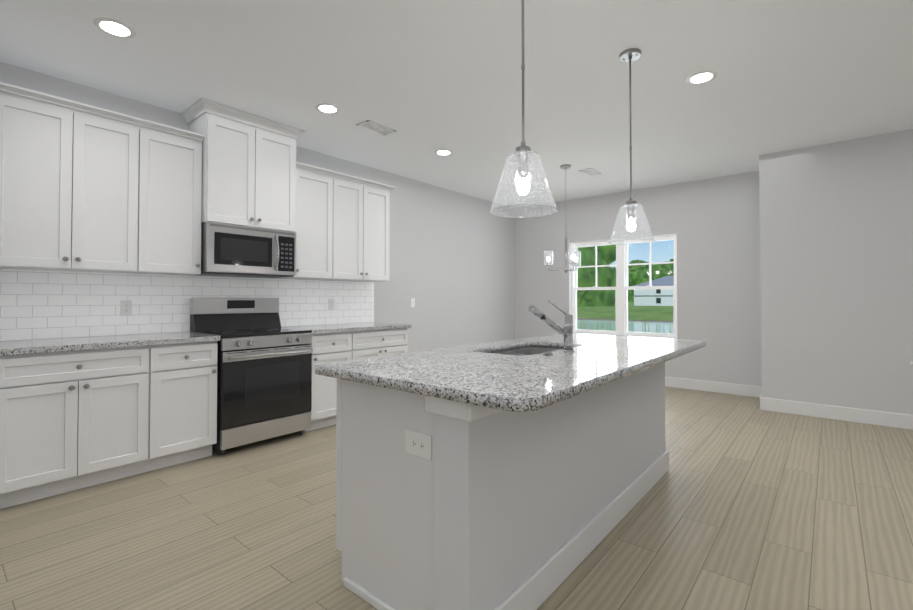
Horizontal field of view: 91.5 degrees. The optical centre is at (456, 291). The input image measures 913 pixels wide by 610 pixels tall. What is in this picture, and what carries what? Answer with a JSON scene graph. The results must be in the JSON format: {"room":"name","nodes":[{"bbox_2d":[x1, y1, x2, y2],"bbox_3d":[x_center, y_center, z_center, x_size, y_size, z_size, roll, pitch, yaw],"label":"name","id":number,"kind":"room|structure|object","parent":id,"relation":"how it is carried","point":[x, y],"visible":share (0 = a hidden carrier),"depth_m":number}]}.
{"room":"kitchen","nodes":[
{"label":"kitchen","id":0,"kind":"room"},
{"bbox_2d":[0,62,514,352],"bbox_3d":[-2.227,-0.120,3.908,0.140,2.745,10.130,-1,-1,40],"label":"wall","id":1,"kind":"structure","parent":0,"point":[451,262],"depth_m":6.05},
{"bbox_2d":[0,82,143,273],"bbox_3d":[-2.665,-0.698,3.025,0.333,1.101,0.762,-1,-1,40],"label":"upper cabinet","id":2,"kind":"object","parent":1,"relation":"attached to","point":[86,188],"depth_m":2.91},
{"bbox_2d":[140,119,203,275],"bbox_3d":[-2.283,-0.691,3.478,0.333,1.101,0.424,-1,-1,40],"label":"upper cabinet","id":3,"kind":"object","parent":1,"relation":"attached to","point":[171,192],"depth_m":3.37},
{"bbox_2d":[0,269,373,340],"bbox_3d":[-2.016,0.104,4.040,0.008,0.472,3.220,-1,-1,40],"label":"tile backsplash","id":4,"kind":"structure","parent":1,"relation":"attached to","point":[39,304],"depth_m":3.47},
{"bbox_2d":[120,300,131,315],"bbox_3d":[-2.533,0.124,3.412,0.007,0.118,0.073,-1,-1,40],"label":"outlet","id":5,"kind":"object","parent":4,"relation":"attached to","point":[125,307],"visible":1,"depth_m":3.41},
{"bbox_2d":[329,299,334,309],"bbox_3d":[-1.351,0.133,4.817,0.007,0.118,0.073,-1,-1,40],"label":"outlet","id":6,"kind":"object","parent":4,"relation":"attached to","point":[331,304],"visible":1,"depth_m":4.81},
{"bbox_2d":[181,98,304,231],"bbox_3d":[-1.854,-1.019,3.908,0.444,0.942,0.882,-1,-1,40],"label":"upper cabinet","id":7,"kind":"object","parent":1,"relation":"attached to","point":[248,169],"visible":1,"depth_m":3.73},
{"bbox_2d":[198,222,295,277],"bbox_3d":[-1.846,-0.343,3.887,0.466,0.405,0.760,-1,-1,40],"label":"microwave","id":8,"kind":"object","parent":7,"relation":"attached to","point":[235,250],"visible":0.98,"depth_m":3.72},
{"bbox_2d":[282,162,333,279],"bbox_3d":[-1.505,-0.669,4.402,0.333,1.072,0.435,-1,-1,40],"label":"upper cabinet","id":9,"kind":"object","parent":1,"relation":"attached to","point":[314,185],"depth_m":4.31},
{"bbox_2d":[334,171,393,281],"bbox_3d":[-1.122,-0.662,4.858,0.333,1.072,0.755,-1,-1,40],"label":"upper cabinet","id":10,"kind":"object","parent":1,"relation":"attached to","point":[342,227],"depth_m":4.73},
{"bbox_2d":[411,298,414,306],"bbox_3d":[-0.564,0.141,5.759,0.015,0.118,0.073,-1,-1,40],"label":"light switch","id":11,"kind":"object","parent":1,"relation":"attached to","point":[412,302],"visible":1,"depth_m":5.76},
{"bbox_2d":[0,386,912,609],"bbox_3d":[0.734,1.263,1.394,7.880,0.100,10.130,-1,-1,40],"label":"floor","id":12,"kind":"structure","parent":0,"point":[745,503],"depth_m":2.28},
{"bbox_2d":[0,341,217,508],"bbox_3d":[-2.406,0.801,3.056,0.658,0.876,1.218,-1,-1,40],"label":"base cabinet","id":13,"kind":"object","parent":12,"relation":"on","point":[72,420],"visible":1,"depth_m":2.81},
{"bbox_2d":[0,332,219,355],"bbox_3d":[-2.409,0.344,3.068,0.647,0.038,1.229,-1,-1,40],"label":"countertop","id":14,"kind":"structure","parent":13,"relation":"on","point":[20,347],"depth_m":2.89},
{"bbox_2d":[190,298,312,454],"bbox_3d":[-1.731,0.650,3.794,0.710,1.200,0.754,-1,-1,40],"label":"range","id":15,"kind":"object","parent":12,"relation":"on","point":[264,375],"visible":0.96,"depth_m":3.64},
{"bbox_2d":[303,328,407,431],"bbox_3d":[-1.132,0.824,4.570,0.658,0.876,1.184,-1,-1,40],"label":"base cabinet","id":16,"kind":"object","parent":12,"relation":"on","point":[334,347],"visible":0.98,"depth_m":4.14},
{"bbox_2d":[281,322,411,334],"bbox_3d":[-1.128,0.368,4.591,0.647,0.038,1.226,-1,-1,40],"label":"countertop","id":17,"kind":"structure","parent":16,"relation":"on","point":[337,328],"depth_m":4.45},
{"bbox_2d":[336,352,668,609],"bbox_3d":[0.469,0.790,2.481,0.766,0.879,2.240,-1,-1,40],"label":"kitchen island","id":18,"kind":"object","parent":12,"relation":"on","point":[485,508],"visible":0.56,"depth_m":1.71},
{"bbox_2d":[405,429,431,459],"bbox_3d":[-0.138,0.545,1.591,0.130,0.086,0.007,-1,-1,40],"label":"outlet","id":19,"kind":"object","parent":18,"relation":"attached to","point":[418,444],"visible":1,"depth_m":1.59},
{"bbox_2d":[315,333,705,411],"bbox_3d":[0.536,0.331,2.405,1.025,0.036,2.310,-1,-1,40],"label":"island countertop","id":20,"kind":"structure","parent":18,"relation":"on","point":[483,374],"depth_m":1.78},
{"bbox_2d":[495,347,560,355],"bbox_3d":[0.410,0.451,2.509,0.405,0.198,0.740,-1,-1,40],"label":"island sink","id":21,"kind":"object","parent":20,"relation":"in","point":[527,351],"visible":0.17,"depth_m":2.81},
{"bbox_2d":[528,301,573,350],"bbox_3d":[0.512,0.180,2.422,0.271,0.265,0.060,-1,-1,40],"label":"island faucet","id":22,"kind":"object","parent":20,"relation":"on","point":[566,332],"visible":1,"depth_m":2.35},
{"bbox_2d":[0,0,912,207],"bbox_3d":[0.734,-1.581,1.439,7.880,0.100,10.130,-1,-1,40],"label":"ceiling","id":23,"kind":"structure","parent":0,"point":[425,79],"depth_m":3.07},
{"bbox_2d":[93,17,135,37],"bbox_3d":[-1.960,-1.511,2.554,0.196,0.006,0.196,-1,-1,40],"label":"recessed light","id":24,"kind":"object","parent":23,"relation":"in","point":[113,27],"visible":1,"depth_m":2.54},
{"bbox_2d":[315,103,339,113],"bbox_3d":[-1.052,-1.494,3.633,0.196,0.006,0.196,-1,-1,40],"label":"recessed light","id":25,"kind":"object","parent":23,"relation":"in","point":[327,108],"visible":1,"depth_m":3.62},
{"bbox_2d":[356,120,395,135],"bbox_3d":[-0.725,-1.487,4.037,0.160,0.008,0.330,-1,-1,40],"label":"ceiling vent","id":26,"kind":"object","parent":23,"relation":"in","point":[375,127],"visible":1,"depth_m":4.02},
{"bbox_2d":[434,149,452,155],"bbox_3d":[-0.138,-1.477,4.719,0.196,0.006,0.196,-1,-1,40],"label":"recessed light","id":27,"kind":"object","parent":23,"relation":"in","point":[443,152],"visible":1,"depth_m":4.71},
{"bbox_2d":[489,0,557,217],"bbox_3d":[0.273,-0.925,1.828,0.279,1.199,0.279,-1,-1,40],"label":"pendant light","id":28,"kind":"object","parent":23,"relation":"hanging from","point":[523,153],"visible":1,"depth_m":1.81},
{"bbox_2d":[544,164,580,272],"bbox_3d":[1.283,-0.843,5.230,0.454,1.258,0.438,-1,-1,40],"label":"chandelier","id":29,"kind":"object","parent":23,"relation":"hanging from","point":[574,258],"visible":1,"depth_m":5.19},
{"bbox_2d":[579,168,601,176],"bbox_3d":[1.647,-1.465,5.458,0.160,0.008,0.330,-1,-1,40],"label":"ceiling vent","id":30,"kind":"object","parent":23,"relation":"in","point":[590,172],"visible":1,"depth_m":5.45},
{"bbox_2d":[608,48,654,244],"bbox_3d":[1.101,-0.910,2.813,0.279,1.199,0.279,-1,-1,40],"label":"pendant light","id":31,"kind":"object","parent":23,"relation":"hanging from","point":[630,55],"visible":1,"depth_m":2.80},
{"bbox_2d":[686,70,717,83],"bbox_3d":[1.721,-1.502,3.123,0.196,0.006,0.196,-1,-1,40],"label":"recessed light","id":32,"kind":"object","parent":23,"relation":"in","point":[701,77],"visible":1,"depth_m":3.11},
{"bbox_2d":[514,171,761,386],"bbox_3d":[2.461,-0.080,6.490,3.710,2.745,0.140,-1,-1,40],"label":"wall","id":33,"kind":"structure","parent":0,"point":[713,224],"depth_m":5.85},
{"bbox_2d":[569,233,676,337],"bbox_3d":[2.413,-0.067,6.534,1.560,1.430,0.145,-1,-1,40],"label":"window","id":34,"kind":"structure","parent":33,"relation":"in","point":[621,288],"depth_m":6.53},
{"bbox_2d":[665,376,761,396],"bbox_3d":[2.356,1.224,6.454,3.570,0.135,0.020,-1,-1,40],"label":"baseboard","id":35,"kind":"structure","parent":33,"relation":"attached to","point":[701,385],"depth_m":5.66},
{"bbox_2d":[759,153,777,398],"bbox_3d":[3.557,-0.103,5.020,0.140,2.745,0.700,-1,-1,40],"label":"wall","id":36,"kind":"structure","parent":0,"point":[768,277],"depth_m":4.75},
{"bbox_2d":[775,129,912,414],"bbox_3d":[4.972,-0.127,3.464,4.030,2.745,0.140,-1,-1,40],"label":"wall","id":37,"kind":"structure","parent":0,"point":[844,250],"depth_m":4.34},
{"bbox_2d":[758,396,912,429],"bbox_3d":[4.809,1.178,3.479,4.046,0.135,0.016,-1,-1,40],"label":"baseboard","id":38,"kind":"structure","parent":37,"relation":"attached to","point":[882,418],"depth_m":4.36},
{"label":"outside","id":39,"kind":"structure","parent":0,"visible":0},
{"bbox_2d":[577,302,672,322],"bbox_3d":[136.254,4.387,168.353,600.000,0.960,419.800,-1,-1,40],"label":"ground","id":40,"kind":"structure","parent":39,"point":[610,310],"depth_m":50.44},
{"bbox_2d":[577,320,673,333],"bbox_3d":[17.188,2.609,26.837,600.000,0.001,25.300,-1,-1,40],"label":"pond","id":41,"kind":"structure","parent":40,"relation":"on","point":[638,326],"depth_m":35.15},
{"bbox_2d":[580,315,670,333],"bbox_3d":[8.309,1.872,23.666,6.992,1.486,2.930,-1,-1,40],"label":"reeds","id":42,"kind":"object","parent":40,"relation":"on","point":[614,328],"depth_m":22.77},
{"bbox_2d":[577,244,673,306],"bbox_3d":[38.557,-3.875,153.351,103.546,29.921,172.746,-1,-1,40],"label":"trees","id":43,"kind":"object","parent":40,"relation":"on","point":[607,251],"depth_m":74.02},
{"bbox_2d":[634,276,673,305],"bbox_3d":[43.222,-0.156,83.851,16.500,5.900,12.000,-1,-1,40],"label":"house","id":44,"kind":"structure","parent":40,"relation":"on","point":[665,298],"depth_m":82.58}
]}

